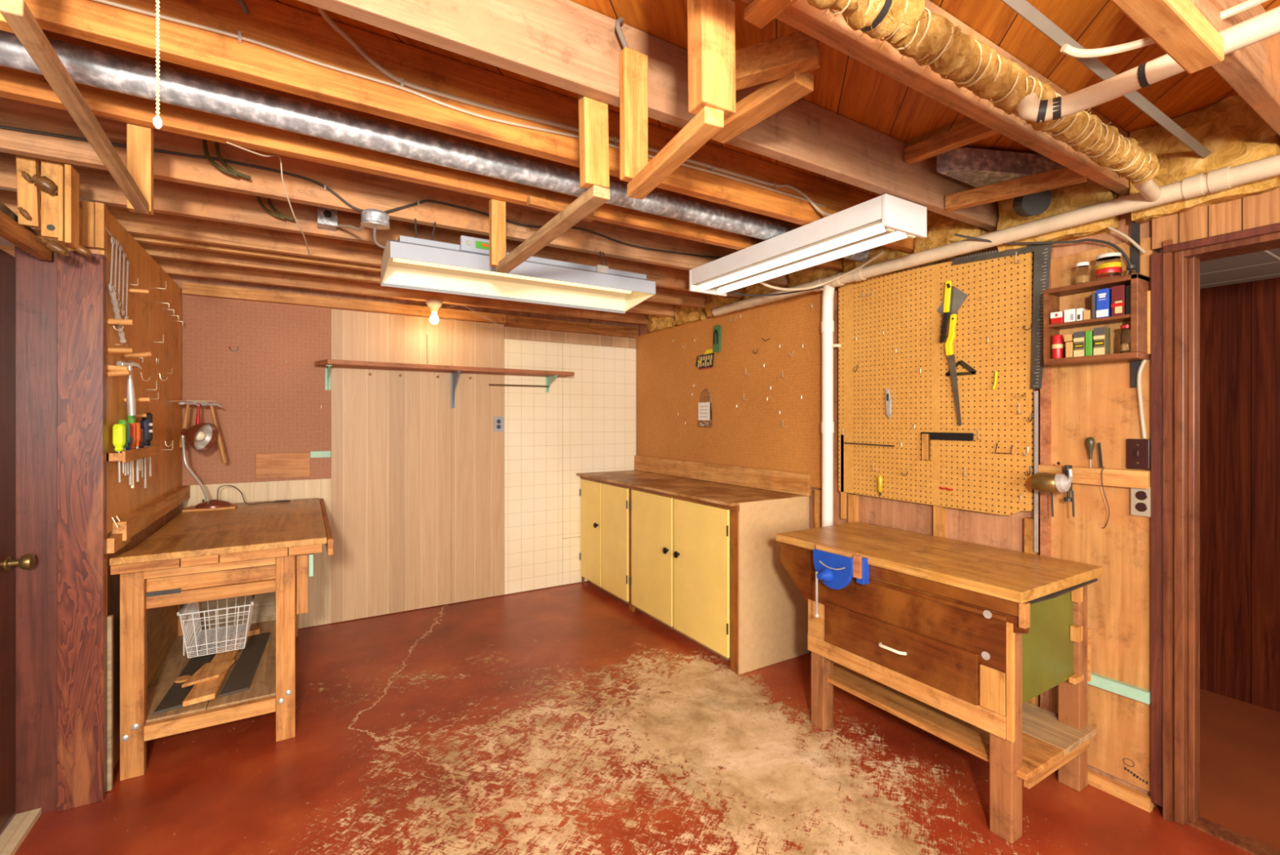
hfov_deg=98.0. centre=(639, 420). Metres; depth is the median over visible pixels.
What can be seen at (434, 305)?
socket
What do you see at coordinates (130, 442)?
screwdriver
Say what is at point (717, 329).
holder
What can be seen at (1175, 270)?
door frame
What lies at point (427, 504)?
wall
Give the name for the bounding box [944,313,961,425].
saw
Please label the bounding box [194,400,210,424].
hammer
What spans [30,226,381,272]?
board
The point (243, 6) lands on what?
cable
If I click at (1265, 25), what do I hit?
pipe
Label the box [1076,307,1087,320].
tin box
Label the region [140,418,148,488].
screwdriver
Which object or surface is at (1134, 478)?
rail
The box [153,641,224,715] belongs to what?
plank
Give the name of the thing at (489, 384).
rod
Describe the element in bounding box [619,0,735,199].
rack
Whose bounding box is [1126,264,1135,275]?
jar
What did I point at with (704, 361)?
print
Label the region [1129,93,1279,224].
insulation batt
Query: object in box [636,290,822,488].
pegboard
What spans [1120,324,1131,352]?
jar
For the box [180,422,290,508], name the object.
desk lamp
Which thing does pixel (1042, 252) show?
square
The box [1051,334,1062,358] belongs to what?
tin can
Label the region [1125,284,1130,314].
tin box
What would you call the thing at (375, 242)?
cable
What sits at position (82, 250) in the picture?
tool
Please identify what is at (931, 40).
pipe
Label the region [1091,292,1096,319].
tin box
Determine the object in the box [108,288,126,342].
wrench
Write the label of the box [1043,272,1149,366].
shelf
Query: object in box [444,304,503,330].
clothes hanger
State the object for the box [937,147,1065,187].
duct
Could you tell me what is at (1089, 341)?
tin box
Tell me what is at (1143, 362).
cable
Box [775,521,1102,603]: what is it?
countertop
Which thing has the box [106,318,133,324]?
wooden peg
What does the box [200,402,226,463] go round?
hammer
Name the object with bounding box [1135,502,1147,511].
receptacle
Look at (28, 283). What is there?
door
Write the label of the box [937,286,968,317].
metal plate
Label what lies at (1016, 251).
wire hook
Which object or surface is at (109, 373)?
wooden peg
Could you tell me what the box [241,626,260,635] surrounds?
plank
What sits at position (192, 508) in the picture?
board
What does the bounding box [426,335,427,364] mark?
cord
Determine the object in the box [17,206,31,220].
tool
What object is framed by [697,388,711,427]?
plastic bag
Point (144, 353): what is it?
wooden peg
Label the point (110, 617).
board
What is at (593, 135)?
rack
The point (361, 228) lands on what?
cable
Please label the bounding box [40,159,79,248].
wood block
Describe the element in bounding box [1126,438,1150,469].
switch plate
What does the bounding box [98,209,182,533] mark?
pegboard
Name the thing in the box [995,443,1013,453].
wire hook
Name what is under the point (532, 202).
batten
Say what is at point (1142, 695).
wood strip
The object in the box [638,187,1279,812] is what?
wall
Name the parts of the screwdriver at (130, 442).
handle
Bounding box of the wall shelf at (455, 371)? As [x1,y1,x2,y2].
[314,359,574,408]
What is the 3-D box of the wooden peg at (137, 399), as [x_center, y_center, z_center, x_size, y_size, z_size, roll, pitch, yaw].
[-2.117,-0.087,2.343,0.081,0.021,0.017,0,0,-31]
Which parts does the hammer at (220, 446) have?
handle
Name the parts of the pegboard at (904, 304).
wood strip, metal strip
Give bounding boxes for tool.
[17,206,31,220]
[20,170,32,182]
[31,173,57,195]
[40,237,70,256]
[74,244,91,256]
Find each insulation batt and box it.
[647,314,676,332]
[673,305,706,326]
[704,293,742,318]
[741,282,786,308]
[786,265,842,297]
[843,245,909,278]
[914,209,987,266]
[996,177,1119,252]
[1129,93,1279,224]
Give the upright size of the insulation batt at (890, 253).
0.279 m
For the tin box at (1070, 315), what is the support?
on the shelf at (1078, 295)
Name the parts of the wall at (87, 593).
post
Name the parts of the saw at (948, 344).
handle, blade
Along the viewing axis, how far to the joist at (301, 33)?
1.51 m
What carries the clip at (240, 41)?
attached to the joist at (301, 33)
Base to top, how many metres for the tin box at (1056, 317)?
0.045 m
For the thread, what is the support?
hanging from the rail at (1134, 478)
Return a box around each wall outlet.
[493,416,503,431]
[1130,486,1151,516]
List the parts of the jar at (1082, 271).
lid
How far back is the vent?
2.17 m
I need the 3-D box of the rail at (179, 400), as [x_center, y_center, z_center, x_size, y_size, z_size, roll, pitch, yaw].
[-2.584,-0.108,3.195,0.077,0.013,0.236,0,0,28]
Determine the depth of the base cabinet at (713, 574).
3.33 m
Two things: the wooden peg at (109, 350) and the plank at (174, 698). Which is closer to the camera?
the wooden peg at (109, 350)
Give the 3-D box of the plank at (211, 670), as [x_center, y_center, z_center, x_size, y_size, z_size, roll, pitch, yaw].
[-1.972,1.157,2.547,0.116,0.014,0.235,0,0,-17]
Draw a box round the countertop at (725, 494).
[576,470,804,506]
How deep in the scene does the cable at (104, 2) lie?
1.48 m
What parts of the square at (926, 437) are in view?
handle, blade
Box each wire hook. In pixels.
[111,515,119,527]
[145,380,157,390]
[153,333,164,342]
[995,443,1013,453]
[1015,251,1021,263]
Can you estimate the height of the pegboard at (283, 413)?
1.170 m
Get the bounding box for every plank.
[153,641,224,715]
[182,631,244,706]
[182,659,234,687]
[218,631,271,697]
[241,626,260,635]
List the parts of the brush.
handle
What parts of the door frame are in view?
casing, head casing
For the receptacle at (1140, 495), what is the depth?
2.01 m
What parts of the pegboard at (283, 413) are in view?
wood strip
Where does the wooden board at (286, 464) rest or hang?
attached to the pegboard at (283, 413)
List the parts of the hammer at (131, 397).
handle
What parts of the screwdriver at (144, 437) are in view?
handle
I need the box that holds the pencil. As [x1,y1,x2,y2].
[992,371,997,389]
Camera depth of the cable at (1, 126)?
1.94 m
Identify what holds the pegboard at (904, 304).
attached to the wall at (1077, 403)
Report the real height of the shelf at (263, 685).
0.015 m
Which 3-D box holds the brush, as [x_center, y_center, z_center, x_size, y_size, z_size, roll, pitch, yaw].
[1.414,-0.505,2.579,0.032,0.282,0.053,0,0,-31]
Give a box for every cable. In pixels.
[0,124,363,211]
[91,0,827,207]
[226,141,310,256]
[237,0,250,14]
[316,7,832,216]
[337,224,364,231]
[373,226,385,248]
[384,200,721,258]
[614,17,628,48]
[728,285,823,296]
[758,251,884,290]
[954,233,1132,265]
[1060,0,1268,57]
[1106,226,1146,253]
[1137,360,1146,438]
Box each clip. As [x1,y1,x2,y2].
[238,31,242,43]
[400,78,403,87]
[1014,394,1026,397]
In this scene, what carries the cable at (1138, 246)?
attached to the wall at (1077, 403)
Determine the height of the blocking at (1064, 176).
0.055 m
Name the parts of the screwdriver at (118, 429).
handle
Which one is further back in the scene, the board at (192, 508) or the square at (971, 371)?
the board at (192, 508)
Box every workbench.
[109,497,333,780]
[775,521,1102,843]
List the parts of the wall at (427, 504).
panel, plate, panel, panel, plate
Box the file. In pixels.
[1097,442,1102,467]
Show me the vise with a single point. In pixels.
(836, 568)
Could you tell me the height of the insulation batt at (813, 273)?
0.279 m
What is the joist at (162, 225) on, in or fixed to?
attached to the ceiling at (844, 86)
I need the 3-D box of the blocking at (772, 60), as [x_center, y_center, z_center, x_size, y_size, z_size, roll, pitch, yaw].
[0.318,-0.855,1.320,0.202,0.070,0.050,0,0,26]
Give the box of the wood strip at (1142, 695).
[1087,671,1151,703]
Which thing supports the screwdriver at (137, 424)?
in the tool rack at (135, 454)
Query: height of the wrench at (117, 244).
0.240 m
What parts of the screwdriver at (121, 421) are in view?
handle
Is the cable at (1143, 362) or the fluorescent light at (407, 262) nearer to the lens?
the cable at (1143, 362)
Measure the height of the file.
0.096 m
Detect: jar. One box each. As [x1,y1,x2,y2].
[1075,262,1089,284]
[1094,252,1122,280]
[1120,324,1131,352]
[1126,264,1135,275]
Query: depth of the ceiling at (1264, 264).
2.52 m
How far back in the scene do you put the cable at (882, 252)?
2.99 m
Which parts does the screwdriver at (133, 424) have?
handle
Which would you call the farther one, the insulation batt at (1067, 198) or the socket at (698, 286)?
the socket at (698, 286)
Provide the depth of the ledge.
2.93 m
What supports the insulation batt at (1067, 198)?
attached to the ceiling at (844, 86)
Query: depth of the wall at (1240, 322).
2.78 m
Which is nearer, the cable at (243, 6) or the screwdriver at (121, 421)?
the cable at (243, 6)
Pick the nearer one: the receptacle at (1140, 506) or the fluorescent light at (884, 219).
the receptacle at (1140, 506)
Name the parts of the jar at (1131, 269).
lid, glass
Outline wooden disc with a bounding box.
[173,675,191,682]
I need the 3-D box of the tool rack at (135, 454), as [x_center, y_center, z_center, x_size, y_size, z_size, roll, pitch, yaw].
[-2.143,0.140,2.362,0.055,0.044,0.580,0,0,-31]
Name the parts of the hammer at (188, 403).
handle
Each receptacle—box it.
[1135,490,1147,499]
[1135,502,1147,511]
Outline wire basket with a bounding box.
[177,594,256,657]
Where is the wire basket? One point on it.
(182, 606)
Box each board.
[0,210,52,260]
[16,155,40,228]
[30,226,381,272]
[106,614,113,791]
[182,503,237,511]
[255,452,310,479]
[634,455,810,495]
[1146,290,1151,354]
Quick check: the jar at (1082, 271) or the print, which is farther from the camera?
the print
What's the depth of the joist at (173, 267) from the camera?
3.66 m
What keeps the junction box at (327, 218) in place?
attached to the joist at (95, 185)
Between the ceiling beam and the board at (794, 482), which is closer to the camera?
the ceiling beam
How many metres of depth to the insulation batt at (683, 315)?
4.31 m
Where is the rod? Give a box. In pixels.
[488,383,548,386]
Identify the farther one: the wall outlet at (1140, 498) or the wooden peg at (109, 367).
the wooden peg at (109, 367)
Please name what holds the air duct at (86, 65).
attached to the ceiling at (844, 86)
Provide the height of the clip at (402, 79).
0.020 m
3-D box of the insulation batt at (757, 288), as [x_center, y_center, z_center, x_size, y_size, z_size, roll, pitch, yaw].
[0.831,-0.899,3.675,0.198,0.279,0.330,0,0,-31]
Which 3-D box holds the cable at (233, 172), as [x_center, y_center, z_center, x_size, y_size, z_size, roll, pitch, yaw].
[-1.465,-0.931,1.969,0.146,0.139,0.027,0,0,-14]
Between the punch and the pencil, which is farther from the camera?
the punch
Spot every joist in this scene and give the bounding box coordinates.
[0,29,844,271]
[0,97,788,287]
[0,151,743,299]
[0,189,706,308]
[0,244,648,324]
[23,0,915,253]
[31,228,675,317]
[740,0,1129,195]
[1110,0,1224,74]
[1190,0,1279,136]
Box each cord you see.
[152,0,162,129]
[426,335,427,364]
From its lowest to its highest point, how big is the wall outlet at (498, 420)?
0.118 m
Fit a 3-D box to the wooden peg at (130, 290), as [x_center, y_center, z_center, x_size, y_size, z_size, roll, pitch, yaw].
[-2.124,-0.546,2.350,0.076,0.018,0.016,0,0,-31]
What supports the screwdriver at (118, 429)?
in the tool rack at (135, 454)
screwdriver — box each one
[112,423,125,482]
[118,419,126,472]
[124,422,129,475]
[125,435,132,474]
[127,415,134,423]
[128,422,135,488]
[128,423,133,484]
[134,422,140,481]
[138,428,142,471]
[140,436,145,477]
[877,475,883,495]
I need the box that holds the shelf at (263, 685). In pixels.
[146,619,275,722]
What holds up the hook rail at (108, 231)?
attached to the pegboard at (152, 318)
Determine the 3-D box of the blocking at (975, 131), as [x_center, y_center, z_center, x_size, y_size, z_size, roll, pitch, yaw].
[1.130,-0.985,1.919,0.045,0.050,0.419,0,0,-39]
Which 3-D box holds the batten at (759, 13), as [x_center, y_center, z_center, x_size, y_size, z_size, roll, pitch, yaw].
[0.389,-0.825,0.913,0.050,0.022,0.561,0,0,-34]
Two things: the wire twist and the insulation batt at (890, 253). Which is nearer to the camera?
the wire twist
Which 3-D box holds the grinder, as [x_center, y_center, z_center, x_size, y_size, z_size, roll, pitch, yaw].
[1.625,0.272,2.174,0.111,0.217,0.131,0,0,-31]
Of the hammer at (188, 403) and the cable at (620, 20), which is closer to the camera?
the cable at (620, 20)
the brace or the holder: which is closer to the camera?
the brace
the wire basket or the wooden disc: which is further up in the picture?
the wire basket
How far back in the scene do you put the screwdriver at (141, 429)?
2.42 m
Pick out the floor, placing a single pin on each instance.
(564, 719)
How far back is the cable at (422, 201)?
2.58 m
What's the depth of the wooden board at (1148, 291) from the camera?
1.99 m
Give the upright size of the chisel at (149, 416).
0.210 m
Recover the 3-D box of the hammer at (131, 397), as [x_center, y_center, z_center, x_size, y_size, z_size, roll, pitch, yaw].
[-2.052,-0.128,2.237,0.027,0.218,0.104,0,0,-4]
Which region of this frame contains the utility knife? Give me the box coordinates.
[885,388,892,418]
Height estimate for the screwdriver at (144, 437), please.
0.180 m
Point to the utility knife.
(888, 397)
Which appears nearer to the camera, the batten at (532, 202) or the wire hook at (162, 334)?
the batten at (532, 202)
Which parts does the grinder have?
rod, rod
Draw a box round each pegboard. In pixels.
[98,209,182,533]
[182,294,330,485]
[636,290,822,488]
[838,251,1038,551]
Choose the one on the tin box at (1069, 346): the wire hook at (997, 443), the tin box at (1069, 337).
the tin box at (1069, 337)
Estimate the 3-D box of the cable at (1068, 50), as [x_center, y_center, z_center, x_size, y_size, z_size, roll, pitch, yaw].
[1.212,-0.881,1.226,0.471,0.056,0.101,0,0,29]
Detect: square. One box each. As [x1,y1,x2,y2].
[921,431,973,459]
[945,360,977,376]
[952,240,1052,389]
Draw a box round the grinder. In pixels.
[1031,461,1075,516]
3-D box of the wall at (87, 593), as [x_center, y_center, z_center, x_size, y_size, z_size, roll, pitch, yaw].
[-1.961,0.300,1.765,0.330,2.200,3.850,0,0,-31]
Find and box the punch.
[148,441,151,475]
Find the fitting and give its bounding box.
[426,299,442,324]
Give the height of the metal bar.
0.053 m
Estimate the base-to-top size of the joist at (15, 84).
0.198 m
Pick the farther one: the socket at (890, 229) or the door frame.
the socket at (890, 229)
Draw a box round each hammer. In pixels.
[115,360,142,415]
[177,401,199,447]
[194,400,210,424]
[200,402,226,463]
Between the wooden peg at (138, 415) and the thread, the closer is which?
the thread
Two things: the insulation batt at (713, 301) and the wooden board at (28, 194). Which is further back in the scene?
the insulation batt at (713, 301)
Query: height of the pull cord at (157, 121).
0.569 m
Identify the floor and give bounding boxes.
[0,580,1279,854]
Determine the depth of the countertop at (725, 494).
3.78 m
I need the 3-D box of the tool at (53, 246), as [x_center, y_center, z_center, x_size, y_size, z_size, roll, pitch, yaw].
[-1.915,-0.566,1.822,0.069,0.055,0.034,0,0,-31]
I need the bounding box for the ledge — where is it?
[844,441,894,446]
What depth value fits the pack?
4.20 m
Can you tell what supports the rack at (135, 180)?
hanging from the ceiling beam
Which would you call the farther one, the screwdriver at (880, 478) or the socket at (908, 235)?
the screwdriver at (880, 478)
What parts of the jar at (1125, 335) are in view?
lid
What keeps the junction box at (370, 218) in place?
attached to the joist at (362, 190)
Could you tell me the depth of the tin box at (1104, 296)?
2.04 m
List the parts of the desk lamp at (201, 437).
lamp shade, bulb, cord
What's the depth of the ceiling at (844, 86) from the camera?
1.63 m
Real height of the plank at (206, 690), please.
0.022 m
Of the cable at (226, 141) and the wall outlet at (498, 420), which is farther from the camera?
the wall outlet at (498, 420)
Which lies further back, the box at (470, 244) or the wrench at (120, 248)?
the box at (470, 244)
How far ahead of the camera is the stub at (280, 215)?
2.38 m
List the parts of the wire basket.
plate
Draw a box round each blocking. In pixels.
[735,31,819,90]
[903,121,999,164]
[945,167,1087,211]
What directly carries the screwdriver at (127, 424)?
in the tool rack at (135, 454)
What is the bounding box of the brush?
[938,280,951,342]
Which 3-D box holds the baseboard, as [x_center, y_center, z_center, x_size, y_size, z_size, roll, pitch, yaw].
[-1.747,1.390,1.281,0.064,0.020,1.600,0,0,-31]
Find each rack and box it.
[0,0,153,214]
[106,444,159,462]
[488,93,609,272]
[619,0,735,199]
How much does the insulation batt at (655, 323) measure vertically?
0.279 m
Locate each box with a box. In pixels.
[317,206,337,231]
[360,208,390,229]
[459,235,488,254]
[1050,311,1064,324]
[1064,308,1076,322]
[1064,333,1073,342]
[1065,342,1074,357]
[1073,330,1084,356]
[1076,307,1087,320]
[1083,310,1092,319]
[1084,330,1093,355]
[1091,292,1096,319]
[1093,326,1110,355]
[1096,288,1111,318]
[1111,284,1125,315]
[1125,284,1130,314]
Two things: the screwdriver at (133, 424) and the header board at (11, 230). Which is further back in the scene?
the screwdriver at (133, 424)
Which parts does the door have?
knob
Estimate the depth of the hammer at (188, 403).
3.21 m
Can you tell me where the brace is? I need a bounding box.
[711,71,813,143]
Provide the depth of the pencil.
2.41 m
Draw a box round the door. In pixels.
[0,246,57,831]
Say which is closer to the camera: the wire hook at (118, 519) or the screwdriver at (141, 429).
the wire hook at (118, 519)
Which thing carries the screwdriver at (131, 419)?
in the tool rack at (135, 454)
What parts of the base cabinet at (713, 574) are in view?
door, door, frame post, door, rail, knob, knob, door, frame post, panel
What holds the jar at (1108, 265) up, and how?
on the shelf at (1078, 295)
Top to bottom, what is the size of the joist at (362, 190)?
0.198 m
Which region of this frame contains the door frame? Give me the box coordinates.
[1151,222,1279,854]
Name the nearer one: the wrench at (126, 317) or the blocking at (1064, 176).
the blocking at (1064, 176)
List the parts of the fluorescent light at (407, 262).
plate, chain, chain, chain, plate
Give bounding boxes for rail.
[105,227,127,257]
[168,400,217,401]
[1038,464,1151,488]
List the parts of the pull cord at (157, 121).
cord, cord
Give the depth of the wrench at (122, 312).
2.24 m
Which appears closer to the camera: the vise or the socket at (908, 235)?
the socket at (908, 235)
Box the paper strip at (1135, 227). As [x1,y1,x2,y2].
[1130,212,1140,387]
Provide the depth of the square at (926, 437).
2.63 m
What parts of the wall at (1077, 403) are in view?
plywood panel, woodgrain panel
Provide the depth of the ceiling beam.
1.44 m
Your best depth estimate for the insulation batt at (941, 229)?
2.57 m
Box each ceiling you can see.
[271,0,1279,197]
[1160,248,1279,288]
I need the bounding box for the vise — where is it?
[813,544,869,617]
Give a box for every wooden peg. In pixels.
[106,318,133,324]
[106,347,133,353]
[106,364,128,370]
[106,368,130,377]
[124,288,149,293]
[124,351,152,359]
[124,397,150,401]
[134,413,146,417]
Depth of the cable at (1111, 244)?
2.19 m
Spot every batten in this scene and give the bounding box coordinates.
[526,195,594,222]
[743,0,797,28]
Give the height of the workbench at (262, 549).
0.878 m
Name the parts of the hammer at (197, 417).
handle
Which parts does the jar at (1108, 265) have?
lid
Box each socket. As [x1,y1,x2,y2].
[426,299,442,312]
[696,284,703,293]
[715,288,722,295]
[884,226,894,232]
[906,233,915,238]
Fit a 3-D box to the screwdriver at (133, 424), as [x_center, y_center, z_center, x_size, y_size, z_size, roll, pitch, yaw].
[-2.115,0.147,2.314,0.022,0.270,0.022,0,0,-9]
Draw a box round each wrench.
[108,235,115,292]
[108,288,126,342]
[114,239,119,297]
[117,244,122,307]
[120,252,125,315]
[124,259,129,319]
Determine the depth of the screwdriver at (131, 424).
2.28 m
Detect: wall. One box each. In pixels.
[0,200,190,812]
[168,274,638,628]
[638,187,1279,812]
[1200,277,1279,711]
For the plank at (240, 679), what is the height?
0.012 m
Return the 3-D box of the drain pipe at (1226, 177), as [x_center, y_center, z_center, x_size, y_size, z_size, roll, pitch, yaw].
[1.510,-0.051,2.374,0.109,1.501,3.700,0,0,-31]
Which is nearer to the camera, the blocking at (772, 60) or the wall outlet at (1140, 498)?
the blocking at (772, 60)
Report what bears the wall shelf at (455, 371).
attached to the wall at (427, 504)
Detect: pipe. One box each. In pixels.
[711,154,1279,526]
[791,0,1161,201]
[1016,6,1279,123]
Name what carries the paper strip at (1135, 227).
attached to the wall at (1077, 403)
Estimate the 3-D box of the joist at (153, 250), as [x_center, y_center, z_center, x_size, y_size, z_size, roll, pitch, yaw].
[-1.663,-0.939,3.350,4.620,0.198,0.045,0,0,-31]
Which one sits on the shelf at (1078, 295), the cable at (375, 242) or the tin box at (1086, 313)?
the tin box at (1086, 313)
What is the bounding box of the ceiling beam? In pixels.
[296,0,999,231]
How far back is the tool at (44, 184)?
1.80 m
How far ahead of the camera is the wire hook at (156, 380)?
2.64 m
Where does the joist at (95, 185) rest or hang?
attached to the ceiling at (844, 86)
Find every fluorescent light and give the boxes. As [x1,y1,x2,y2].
[380,218,655,313]
[688,193,926,296]
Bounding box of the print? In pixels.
[697,355,711,367]
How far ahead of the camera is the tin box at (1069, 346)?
2.13 m
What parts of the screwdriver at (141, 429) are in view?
handle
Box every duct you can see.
[0,30,871,262]
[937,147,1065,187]
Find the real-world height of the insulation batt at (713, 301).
0.279 m
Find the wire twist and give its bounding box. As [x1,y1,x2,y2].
[939,486,953,490]
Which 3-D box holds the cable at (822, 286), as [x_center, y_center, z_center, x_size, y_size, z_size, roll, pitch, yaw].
[0.676,-0.759,3.152,0.685,0.090,0.127,0,0,5]
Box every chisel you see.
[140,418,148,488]
[142,413,152,458]
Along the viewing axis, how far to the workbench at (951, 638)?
2.08 m
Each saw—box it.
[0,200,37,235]
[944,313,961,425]
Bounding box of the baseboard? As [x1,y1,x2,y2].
[0,807,41,854]
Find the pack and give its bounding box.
[695,348,714,369]
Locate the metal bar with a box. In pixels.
[1000,0,1211,158]
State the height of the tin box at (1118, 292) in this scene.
0.108 m
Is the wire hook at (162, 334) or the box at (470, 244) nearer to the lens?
the box at (470, 244)
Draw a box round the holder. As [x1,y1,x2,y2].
[712,324,721,352]
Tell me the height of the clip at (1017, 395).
0.013 m
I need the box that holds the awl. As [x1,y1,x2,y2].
[1085,436,1095,467]
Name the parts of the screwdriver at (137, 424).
handle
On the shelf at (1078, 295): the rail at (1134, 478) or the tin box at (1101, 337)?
the tin box at (1101, 337)
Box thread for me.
[1101,466,1109,528]
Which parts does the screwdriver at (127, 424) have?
handle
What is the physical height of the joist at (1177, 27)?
0.394 m
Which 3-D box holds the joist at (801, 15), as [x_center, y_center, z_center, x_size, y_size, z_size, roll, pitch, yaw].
[0.928,-0.939,1.528,2.070,0.198,0.045,0,0,-31]
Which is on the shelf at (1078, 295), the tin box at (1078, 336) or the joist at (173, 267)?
the tin box at (1078, 336)
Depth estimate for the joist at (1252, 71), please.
1.38 m
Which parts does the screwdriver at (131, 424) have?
handle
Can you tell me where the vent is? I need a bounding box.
[1013,190,1051,217]
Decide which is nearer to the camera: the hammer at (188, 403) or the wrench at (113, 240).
the wrench at (113, 240)
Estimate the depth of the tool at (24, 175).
1.79 m
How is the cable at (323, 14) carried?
attached to the ceiling at (844, 86)
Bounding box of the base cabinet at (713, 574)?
[579,475,808,674]

